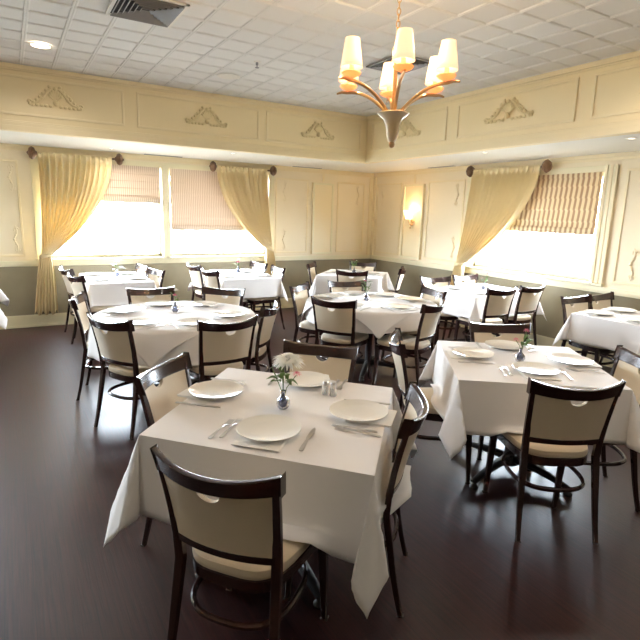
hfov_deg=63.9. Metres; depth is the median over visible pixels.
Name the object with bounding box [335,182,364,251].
trim
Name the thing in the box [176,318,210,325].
dinner plate
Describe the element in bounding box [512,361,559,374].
dinner plate
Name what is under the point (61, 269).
dining chair
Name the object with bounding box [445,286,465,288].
dinner plate
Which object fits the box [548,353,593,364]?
dinner plate
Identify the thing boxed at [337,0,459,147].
chandelier
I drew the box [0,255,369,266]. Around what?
trim
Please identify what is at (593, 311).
dinner plate
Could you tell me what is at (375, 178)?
trim
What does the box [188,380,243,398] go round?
dinner plate
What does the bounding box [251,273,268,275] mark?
dinner plate
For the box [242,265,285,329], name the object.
dining chair
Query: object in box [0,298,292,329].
baseboard
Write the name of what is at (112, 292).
tablecloth
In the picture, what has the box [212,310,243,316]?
dinner plate
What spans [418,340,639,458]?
tablecloth
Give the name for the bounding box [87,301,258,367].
tablecloth
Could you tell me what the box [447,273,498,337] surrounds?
dining chair
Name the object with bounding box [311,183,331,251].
trim
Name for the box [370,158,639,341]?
wall
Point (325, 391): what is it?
shaker
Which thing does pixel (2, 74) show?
trim
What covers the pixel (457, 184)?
trim
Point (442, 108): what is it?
trim
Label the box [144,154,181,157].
ceiling vent
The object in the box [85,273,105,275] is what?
dinner plate
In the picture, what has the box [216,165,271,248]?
drape
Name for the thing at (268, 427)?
dinner plate
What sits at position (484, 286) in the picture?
flower vase
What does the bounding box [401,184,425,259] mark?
trim
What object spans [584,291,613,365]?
dining chair
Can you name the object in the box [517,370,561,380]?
napkin
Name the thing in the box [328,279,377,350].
dining chair
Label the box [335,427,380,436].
fork
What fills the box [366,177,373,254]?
trim
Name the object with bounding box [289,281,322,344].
dining chair
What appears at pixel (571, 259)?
ground
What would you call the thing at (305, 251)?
trim
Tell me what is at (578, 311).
napkin
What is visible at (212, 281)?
dining chair
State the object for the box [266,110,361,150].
trim
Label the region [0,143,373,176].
trim
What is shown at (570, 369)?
fork
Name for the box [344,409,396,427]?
napkin
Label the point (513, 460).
dining table
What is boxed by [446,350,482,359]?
napkin
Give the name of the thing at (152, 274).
dining chair
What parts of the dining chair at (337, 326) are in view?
leg, backrest, rail, rail, seat, seat frame, leg, leg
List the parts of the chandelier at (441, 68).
lamp shade, lamp shade, arm, arm, lamp shade, arm, stem, chain, arm, lamp shade, arm, arm, lamp shade, lamp shade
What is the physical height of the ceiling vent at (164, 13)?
0.026 m
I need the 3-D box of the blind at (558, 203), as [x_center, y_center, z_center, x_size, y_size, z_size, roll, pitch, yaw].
[2.773,-1.525,6.756,0.072,0.725,1.880,-5,14,-30]
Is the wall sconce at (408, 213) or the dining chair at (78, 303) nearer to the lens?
the dining chair at (78, 303)
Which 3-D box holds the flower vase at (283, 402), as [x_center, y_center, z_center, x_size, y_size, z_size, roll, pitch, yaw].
[-0.161,0.283,2.374,0.176,0.263,0.173,-6,14,-32]
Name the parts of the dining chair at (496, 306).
leg, seat, seat frame, leg, rail, backrest, rail, leg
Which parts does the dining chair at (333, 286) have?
rail, backrest, leg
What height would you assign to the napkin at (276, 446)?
0.007 m
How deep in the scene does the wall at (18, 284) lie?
8.15 m
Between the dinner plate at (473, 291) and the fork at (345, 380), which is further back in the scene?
the dinner plate at (473, 291)
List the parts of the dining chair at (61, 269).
rail, backrest, leg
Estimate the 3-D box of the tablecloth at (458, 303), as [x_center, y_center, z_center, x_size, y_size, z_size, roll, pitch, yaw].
[2.072,-0.198,6.585,1.371,0.374,1.051,-5,14,-30]
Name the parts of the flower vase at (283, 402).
stem, flower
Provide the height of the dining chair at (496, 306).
0.897 m
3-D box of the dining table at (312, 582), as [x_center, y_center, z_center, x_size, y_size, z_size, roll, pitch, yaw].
[-0.184,0.785,2.480,0.880,0.753,0.880,5,12,16]
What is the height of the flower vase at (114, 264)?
0.211 m
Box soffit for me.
[0,59,639,172]
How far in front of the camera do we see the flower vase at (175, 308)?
4.53 m
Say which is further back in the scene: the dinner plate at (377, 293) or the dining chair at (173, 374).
the dinner plate at (377, 293)
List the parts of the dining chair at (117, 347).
leg, rail, backrest, rail, seat frame, seat, leg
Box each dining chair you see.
[59,265,77,338]
[66,271,121,343]
[68,291,108,400]
[86,312,159,439]
[126,286,174,303]
[132,352,191,546]
[135,263,149,276]
[146,267,165,288]
[150,444,328,639]
[186,262,203,300]
[189,314,257,384]
[200,267,247,307]
[201,285,244,368]
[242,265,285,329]
[242,299,279,372]
[248,261,267,309]
[283,339,359,382]
[284,382,428,617]
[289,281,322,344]
[305,261,316,319]
[310,295,371,378]
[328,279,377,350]
[336,269,367,291]
[349,260,376,271]
[372,298,445,386]
[381,285,446,361]
[387,266,405,292]
[388,328,471,484]
[420,275,467,341]
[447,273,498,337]
[453,286,517,340]
[468,321,530,459]
[482,377,625,544]
[500,283,545,344]
[527,345,639,511]
[560,294,614,364]
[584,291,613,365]
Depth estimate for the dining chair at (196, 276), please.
7.41 m
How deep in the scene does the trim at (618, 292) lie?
6.87 m
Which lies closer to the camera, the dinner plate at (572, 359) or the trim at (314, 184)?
the dinner plate at (572, 359)
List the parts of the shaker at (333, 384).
glass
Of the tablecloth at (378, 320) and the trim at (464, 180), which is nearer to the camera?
the tablecloth at (378, 320)
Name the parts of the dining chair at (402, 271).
leg, backrest, rail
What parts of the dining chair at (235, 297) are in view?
backrest, rail, leg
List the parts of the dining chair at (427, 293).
leg, seat, backrest, rail, leg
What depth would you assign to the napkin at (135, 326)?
3.95 m
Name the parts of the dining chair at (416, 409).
leg, rail, leg, leg, backrest, rail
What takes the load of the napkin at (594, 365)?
on the tablecloth at (470, 398)
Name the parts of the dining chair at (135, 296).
leg, rail, backrest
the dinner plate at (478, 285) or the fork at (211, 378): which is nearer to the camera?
the fork at (211, 378)
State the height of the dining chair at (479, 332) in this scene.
0.897 m
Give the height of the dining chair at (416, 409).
0.897 m
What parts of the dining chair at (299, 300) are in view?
leg, rail, backrest, seat, leg, seat frame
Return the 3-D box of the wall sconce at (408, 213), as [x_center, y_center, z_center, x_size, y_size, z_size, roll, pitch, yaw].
[1.488,-1.687,8.621,0.178,0.302,0.173,-5,14,-30]
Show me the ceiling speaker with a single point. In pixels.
(229, 76)
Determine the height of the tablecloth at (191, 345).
0.316 m
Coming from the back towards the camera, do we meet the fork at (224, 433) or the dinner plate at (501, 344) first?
the dinner plate at (501, 344)
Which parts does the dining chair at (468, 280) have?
leg, rail, backrest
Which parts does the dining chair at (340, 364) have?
leg, backrest, rail, leg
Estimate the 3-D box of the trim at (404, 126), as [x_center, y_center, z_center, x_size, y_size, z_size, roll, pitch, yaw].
[1.108,-2.515,6.752,0.060,0.226,0.643,-5,14,-30]
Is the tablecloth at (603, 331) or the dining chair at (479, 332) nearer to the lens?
the dining chair at (479, 332)
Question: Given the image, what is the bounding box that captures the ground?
[54,233,593,276]
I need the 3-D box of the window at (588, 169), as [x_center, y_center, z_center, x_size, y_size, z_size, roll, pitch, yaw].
[2.801,-1.281,6.829,0.210,1.370,2.260,-5,14,-30]
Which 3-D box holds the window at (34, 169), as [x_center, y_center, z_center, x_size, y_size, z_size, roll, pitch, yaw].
[-3.108,-1.577,7.350,1.795,1.410,0.210,-5,14,-30]
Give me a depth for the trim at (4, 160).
6.77 m
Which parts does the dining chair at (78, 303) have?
rail, leg, backrest, leg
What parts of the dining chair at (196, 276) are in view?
leg, rail, backrest, leg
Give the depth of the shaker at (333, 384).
2.56 m
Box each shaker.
[322,380,328,394]
[330,382,336,396]
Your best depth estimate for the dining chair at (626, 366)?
3.10 m
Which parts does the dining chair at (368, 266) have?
rail, backrest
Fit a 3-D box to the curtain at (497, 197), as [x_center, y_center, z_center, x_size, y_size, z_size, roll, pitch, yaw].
[2.378,-1.021,7.250,0.138,2.165,1.456,-6,14,-32]
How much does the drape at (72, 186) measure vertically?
1.336 m
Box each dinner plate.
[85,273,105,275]
[90,277,112,280]
[108,306,140,312]
[119,272,136,274]
[122,317,157,324]
[124,276,145,279]
[146,300,173,305]
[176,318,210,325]
[188,301,216,305]
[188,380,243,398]
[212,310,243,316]
[220,274,238,276]
[236,414,301,440]
[240,269,253,271]
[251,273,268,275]
[281,371,329,386]
[319,293,343,297]
[329,399,387,421]
[344,291,364,294]
[375,292,398,295]
[386,303,412,308]
[397,296,421,300]
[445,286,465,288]
[452,347,493,357]
[470,290,485,293]
[474,284,493,286]
[485,340,524,349]
[499,288,518,290]
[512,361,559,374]
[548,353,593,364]
[584,309,614,314]
[607,307,636,311]
[621,316,639,321]
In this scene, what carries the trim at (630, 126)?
attached to the soffit
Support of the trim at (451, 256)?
attached to the wall at (444, 218)
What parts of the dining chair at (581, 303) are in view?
leg, rail, backrest, leg, seat, seat frame, leg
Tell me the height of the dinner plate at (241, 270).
0.018 m
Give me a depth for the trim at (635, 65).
4.48 m
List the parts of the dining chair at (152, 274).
backrest, rail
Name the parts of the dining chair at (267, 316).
seat frame, leg, seat, rail, backrest, rail, leg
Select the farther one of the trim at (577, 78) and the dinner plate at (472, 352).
the trim at (577, 78)
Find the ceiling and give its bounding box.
[0,0,639,116]
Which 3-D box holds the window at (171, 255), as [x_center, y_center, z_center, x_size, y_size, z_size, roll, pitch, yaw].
[-1.584,-1.717,8.248,1.835,1.410,0.210,-5,14,-30]
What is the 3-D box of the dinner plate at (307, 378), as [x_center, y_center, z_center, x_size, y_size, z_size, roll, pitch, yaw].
[-0.081,0.323,2.760,0.270,0.018,0.270,-5,14,-30]
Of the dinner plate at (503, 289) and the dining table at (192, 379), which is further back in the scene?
the dinner plate at (503, 289)
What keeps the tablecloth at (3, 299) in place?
on the dining table
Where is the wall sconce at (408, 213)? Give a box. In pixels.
[404,210,413,228]
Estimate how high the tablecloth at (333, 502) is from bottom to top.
0.470 m
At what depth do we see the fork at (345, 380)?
2.72 m
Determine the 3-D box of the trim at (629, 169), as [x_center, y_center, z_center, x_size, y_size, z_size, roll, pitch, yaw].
[3.786,-0.892,5.096,0.014,1.270,1.620,-5,14,-30]
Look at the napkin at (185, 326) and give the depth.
3.98 m
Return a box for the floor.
[0,307,639,639]
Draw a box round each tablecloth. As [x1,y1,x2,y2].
[0,289,9,329]
[72,272,156,309]
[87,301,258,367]
[87,324,259,367]
[103,368,416,618]
[188,270,287,301]
[301,292,439,338]
[305,295,421,333]
[309,269,394,294]
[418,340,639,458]
[430,285,546,322]
[552,309,639,354]
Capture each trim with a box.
[0,62,367,162]
[0,73,124,125]
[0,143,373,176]
[0,159,25,256]
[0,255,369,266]
[7,163,14,189]
[13,226,20,252]
[27,85,83,110]
[136,92,259,139]
[185,106,227,127]
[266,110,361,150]
[275,178,308,252]
[301,121,334,139]
[311,182,333,253]
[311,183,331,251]
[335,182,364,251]
[365,50,639,162]
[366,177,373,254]
[370,177,376,254]
[370,255,639,298]
[371,106,447,150]
[374,151,639,176]
[374,183,402,254]
[397,119,420,138]
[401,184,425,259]
[423,179,465,262]
[450,236,454,258]
[454,183,458,205]
[455,77,579,138]
[483,97,533,123]
[589,64,639,118]
[611,168,639,286]
[628,248,637,280]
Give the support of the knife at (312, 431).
on the tablecloth at (333, 502)
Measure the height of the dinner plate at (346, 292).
0.018 m
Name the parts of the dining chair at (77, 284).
leg, rail, backrest, leg, seat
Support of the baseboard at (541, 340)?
attached to the wall at (444, 218)
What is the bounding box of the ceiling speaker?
[217,73,239,79]
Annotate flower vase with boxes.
[112,260,125,275]
[170,289,179,311]
[233,258,240,271]
[267,353,304,409]
[351,260,357,271]
[361,280,372,300]
[481,273,487,289]
[514,329,531,361]
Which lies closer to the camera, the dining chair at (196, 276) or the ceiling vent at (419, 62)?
the ceiling vent at (419, 62)
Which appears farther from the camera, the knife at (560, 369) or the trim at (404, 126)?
the trim at (404, 126)
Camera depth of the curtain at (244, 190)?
8.27 m
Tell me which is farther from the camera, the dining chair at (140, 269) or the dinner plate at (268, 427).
the dining chair at (140, 269)
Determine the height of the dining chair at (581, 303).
0.897 m
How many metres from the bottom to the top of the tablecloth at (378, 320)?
0.237 m
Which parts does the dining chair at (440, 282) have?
rail, backrest, leg, leg, seat frame, leg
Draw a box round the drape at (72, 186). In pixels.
[37,151,111,254]
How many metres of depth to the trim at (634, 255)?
5.69 m
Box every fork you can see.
[208,419,233,438]
[211,378,244,382]
[219,418,242,437]
[331,423,376,432]
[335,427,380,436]
[337,379,347,389]
[565,367,598,370]
[570,369,604,372]
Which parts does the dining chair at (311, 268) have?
leg, rail, backrest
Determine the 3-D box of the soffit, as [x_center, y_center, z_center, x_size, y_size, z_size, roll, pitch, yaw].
[-0.241,-1.610,2.346,9.600,0.695,11.200,-5,14,-30]
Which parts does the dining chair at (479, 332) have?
leg, leg, backrest, rail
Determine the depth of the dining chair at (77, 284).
5.99 m
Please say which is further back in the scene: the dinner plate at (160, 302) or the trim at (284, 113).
the trim at (284, 113)
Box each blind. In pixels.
[101,164,160,203]
[169,168,245,230]
[507,172,603,234]
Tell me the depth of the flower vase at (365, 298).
5.43 m
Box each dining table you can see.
[154,378,197,386]
[196,561,320,609]
[356,334,393,381]
[446,338,469,341]
[464,441,572,496]
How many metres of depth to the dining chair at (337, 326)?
4.87 m
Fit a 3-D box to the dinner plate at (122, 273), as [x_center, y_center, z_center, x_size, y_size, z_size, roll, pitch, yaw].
[-2.643,-0.639,7.029,0.270,0.018,0.270,-5,14,-30]
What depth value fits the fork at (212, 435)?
2.12 m
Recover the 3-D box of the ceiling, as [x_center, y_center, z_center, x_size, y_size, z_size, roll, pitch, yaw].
[-0.196,-1.977,2.410,9.800,0.100,11.400,-5,14,-30]
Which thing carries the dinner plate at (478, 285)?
on the napkin
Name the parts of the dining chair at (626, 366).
leg, leg, rail, backrest, leg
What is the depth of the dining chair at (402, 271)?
7.66 m
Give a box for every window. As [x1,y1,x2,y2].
[29,156,167,260]
[165,163,274,258]
[464,164,618,285]
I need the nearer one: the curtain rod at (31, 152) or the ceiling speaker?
the ceiling speaker
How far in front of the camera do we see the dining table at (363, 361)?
5.52 m
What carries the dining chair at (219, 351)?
on the floor
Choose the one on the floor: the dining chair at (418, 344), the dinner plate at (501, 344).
the dining chair at (418, 344)
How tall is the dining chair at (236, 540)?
0.897 m
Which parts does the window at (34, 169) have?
frame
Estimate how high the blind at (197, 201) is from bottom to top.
0.920 m
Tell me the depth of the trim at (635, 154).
6.73 m
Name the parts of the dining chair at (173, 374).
leg, rail, backrest, leg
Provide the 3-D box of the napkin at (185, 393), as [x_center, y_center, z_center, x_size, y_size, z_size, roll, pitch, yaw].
[-0.575,0.359,2.576,0.208,0.007,0.200,5,12,15]
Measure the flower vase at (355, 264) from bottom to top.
0.224 m
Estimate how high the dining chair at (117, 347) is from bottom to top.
0.897 m
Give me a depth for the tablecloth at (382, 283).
7.65 m
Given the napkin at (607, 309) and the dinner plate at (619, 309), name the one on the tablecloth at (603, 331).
the napkin at (607, 309)
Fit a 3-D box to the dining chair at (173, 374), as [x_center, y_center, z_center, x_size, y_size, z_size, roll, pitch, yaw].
[-0.588,0.675,2.624,0.594,0.897,0.480,5,12,14]
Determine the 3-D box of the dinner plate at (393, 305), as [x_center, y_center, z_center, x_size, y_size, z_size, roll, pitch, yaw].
[0.787,-0.133,5.072,0.270,0.018,0.270,-5,14,-30]
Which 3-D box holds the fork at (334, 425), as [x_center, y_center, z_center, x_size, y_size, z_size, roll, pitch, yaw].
[0.146,0.460,2.185,0.198,0.009,0.025,5,12,15]
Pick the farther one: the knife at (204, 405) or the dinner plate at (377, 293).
the dinner plate at (377, 293)
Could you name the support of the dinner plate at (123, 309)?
on the napkin at (106, 311)
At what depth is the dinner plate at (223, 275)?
7.13 m
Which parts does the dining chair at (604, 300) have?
rail, backrest, leg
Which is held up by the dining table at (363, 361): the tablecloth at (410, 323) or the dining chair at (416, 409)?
the tablecloth at (410, 323)
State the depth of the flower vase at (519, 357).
3.28 m
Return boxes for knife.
[175,401,219,407]
[299,428,314,450]
[458,361,493,363]
[559,368,572,379]
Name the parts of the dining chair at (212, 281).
rail, backrest, leg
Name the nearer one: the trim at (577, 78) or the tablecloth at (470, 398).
the tablecloth at (470, 398)
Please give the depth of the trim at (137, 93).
6.18 m
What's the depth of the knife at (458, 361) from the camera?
3.24 m
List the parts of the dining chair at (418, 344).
leg, leg, seat, seat frame, leg, rail, backrest, rail, leg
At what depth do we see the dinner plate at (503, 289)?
6.56 m
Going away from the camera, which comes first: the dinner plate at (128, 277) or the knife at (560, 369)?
the knife at (560, 369)
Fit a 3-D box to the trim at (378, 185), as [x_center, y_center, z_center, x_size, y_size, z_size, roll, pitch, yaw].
[1.226,-1.829,9.293,0.014,1.250,0.710,-5,14,-30]
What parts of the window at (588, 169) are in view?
frame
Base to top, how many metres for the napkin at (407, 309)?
0.007 m
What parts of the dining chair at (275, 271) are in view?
leg, seat frame, seat, backrest, rail, leg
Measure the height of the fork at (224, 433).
0.009 m
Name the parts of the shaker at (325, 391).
glass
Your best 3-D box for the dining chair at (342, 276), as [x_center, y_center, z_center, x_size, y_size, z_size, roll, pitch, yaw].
[0.488,-0.322,7.587,0.480,0.897,0.594,4,12,12]
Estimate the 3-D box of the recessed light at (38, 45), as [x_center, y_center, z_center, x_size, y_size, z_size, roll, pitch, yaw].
[-2.484,-2.436,4.561,0.200,0.007,0.200,-5,14,-30]
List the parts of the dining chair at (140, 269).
backrest, rail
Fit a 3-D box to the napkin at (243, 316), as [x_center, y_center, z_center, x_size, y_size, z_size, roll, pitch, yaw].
[-0.735,-0.035,4.439,0.208,0.007,0.200,2,12,3]
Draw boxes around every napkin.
[101,310,125,313]
[134,323,152,328]
[177,383,217,400]
[180,324,196,328]
[221,314,248,318]
[231,435,289,451]
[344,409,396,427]
[390,307,417,311]
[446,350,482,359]
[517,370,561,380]
[566,361,601,367]
[578,311,600,315]
[602,308,623,312]
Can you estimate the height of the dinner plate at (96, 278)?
0.018 m
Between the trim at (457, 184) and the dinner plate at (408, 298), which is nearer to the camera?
the dinner plate at (408, 298)
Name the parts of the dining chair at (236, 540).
leg, rail, backrest, rail, seat, seat frame, leg, leg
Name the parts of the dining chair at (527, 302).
seat, seat frame, leg, rail, backrest, rail, leg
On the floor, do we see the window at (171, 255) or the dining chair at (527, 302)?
the dining chair at (527, 302)
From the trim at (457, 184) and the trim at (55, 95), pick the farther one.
the trim at (457, 184)
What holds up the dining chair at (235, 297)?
on the floor
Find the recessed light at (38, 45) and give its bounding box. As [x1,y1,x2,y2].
[28,42,52,49]
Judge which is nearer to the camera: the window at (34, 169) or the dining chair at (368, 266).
the window at (34, 169)
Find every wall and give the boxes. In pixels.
[0,149,369,315]
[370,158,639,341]
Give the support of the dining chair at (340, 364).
on the floor
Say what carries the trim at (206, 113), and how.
attached to the soffit
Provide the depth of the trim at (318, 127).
7.04 m
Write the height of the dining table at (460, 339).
0.753 m
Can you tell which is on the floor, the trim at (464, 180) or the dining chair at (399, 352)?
the dining chair at (399, 352)
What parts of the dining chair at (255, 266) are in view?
backrest, rail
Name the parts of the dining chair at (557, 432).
leg, leg, seat frame, seat, rail, backrest, rail, leg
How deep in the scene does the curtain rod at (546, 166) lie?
6.34 m
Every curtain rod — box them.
[26,146,123,164]
[209,161,276,175]
[466,159,551,176]
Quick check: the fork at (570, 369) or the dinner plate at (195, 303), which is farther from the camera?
the dinner plate at (195, 303)
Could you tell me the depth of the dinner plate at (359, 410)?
2.35 m
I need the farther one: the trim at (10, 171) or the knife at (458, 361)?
the trim at (10, 171)
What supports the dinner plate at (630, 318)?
on the napkin
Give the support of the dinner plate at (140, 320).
on the napkin at (135, 326)
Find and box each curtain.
[35,151,111,315]
[216,165,277,298]
[450,165,540,285]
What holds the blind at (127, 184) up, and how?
attached to the window at (34, 169)
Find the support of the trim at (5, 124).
attached to the soffit
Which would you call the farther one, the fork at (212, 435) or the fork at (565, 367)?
the fork at (565, 367)
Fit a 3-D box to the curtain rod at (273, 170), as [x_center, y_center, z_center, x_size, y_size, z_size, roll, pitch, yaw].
[-1.210,-2.398,8.136,1.148,0.168,0.204,-5,14,-30]
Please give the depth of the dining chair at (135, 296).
5.17 m
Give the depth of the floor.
2.60 m
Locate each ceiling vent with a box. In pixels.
[105,0,189,27]
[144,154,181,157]
[366,56,429,74]
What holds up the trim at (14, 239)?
attached to the wall at (18, 284)
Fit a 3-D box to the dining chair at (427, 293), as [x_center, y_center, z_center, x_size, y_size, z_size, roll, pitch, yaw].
[1.021,0.101,5.622,0.594,0.897,0.480,-2,12,-19]
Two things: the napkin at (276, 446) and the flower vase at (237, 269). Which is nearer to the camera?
the napkin at (276, 446)
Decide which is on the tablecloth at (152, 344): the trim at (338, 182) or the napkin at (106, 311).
the napkin at (106, 311)
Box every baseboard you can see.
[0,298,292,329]
[440,320,613,367]
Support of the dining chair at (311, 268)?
on the floor
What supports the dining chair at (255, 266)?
on the floor
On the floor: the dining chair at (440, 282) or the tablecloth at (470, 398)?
the dining chair at (440, 282)
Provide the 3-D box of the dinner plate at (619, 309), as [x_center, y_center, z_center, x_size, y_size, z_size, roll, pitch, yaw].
[3.108,-0.103,5.277,0.270,0.018,0.270,-5,14,-30]
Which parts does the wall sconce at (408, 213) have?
lamp shade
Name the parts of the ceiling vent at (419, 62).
frame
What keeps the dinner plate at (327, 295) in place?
on the napkin
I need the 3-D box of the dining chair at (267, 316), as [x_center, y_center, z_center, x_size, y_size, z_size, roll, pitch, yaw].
[-0.660,0.278,4.529,0.594,0.897,0.480,4,12,9]
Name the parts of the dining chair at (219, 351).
leg, seat frame, seat, rail, rail, backrest, leg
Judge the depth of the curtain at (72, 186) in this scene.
6.95 m
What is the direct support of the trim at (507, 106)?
attached to the soffit
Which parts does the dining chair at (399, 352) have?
rail, backrest, leg, leg, seat, seat frame, leg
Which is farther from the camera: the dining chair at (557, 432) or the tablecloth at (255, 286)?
the tablecloth at (255, 286)
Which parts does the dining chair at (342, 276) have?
backrest, rail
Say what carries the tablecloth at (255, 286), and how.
on the dining table

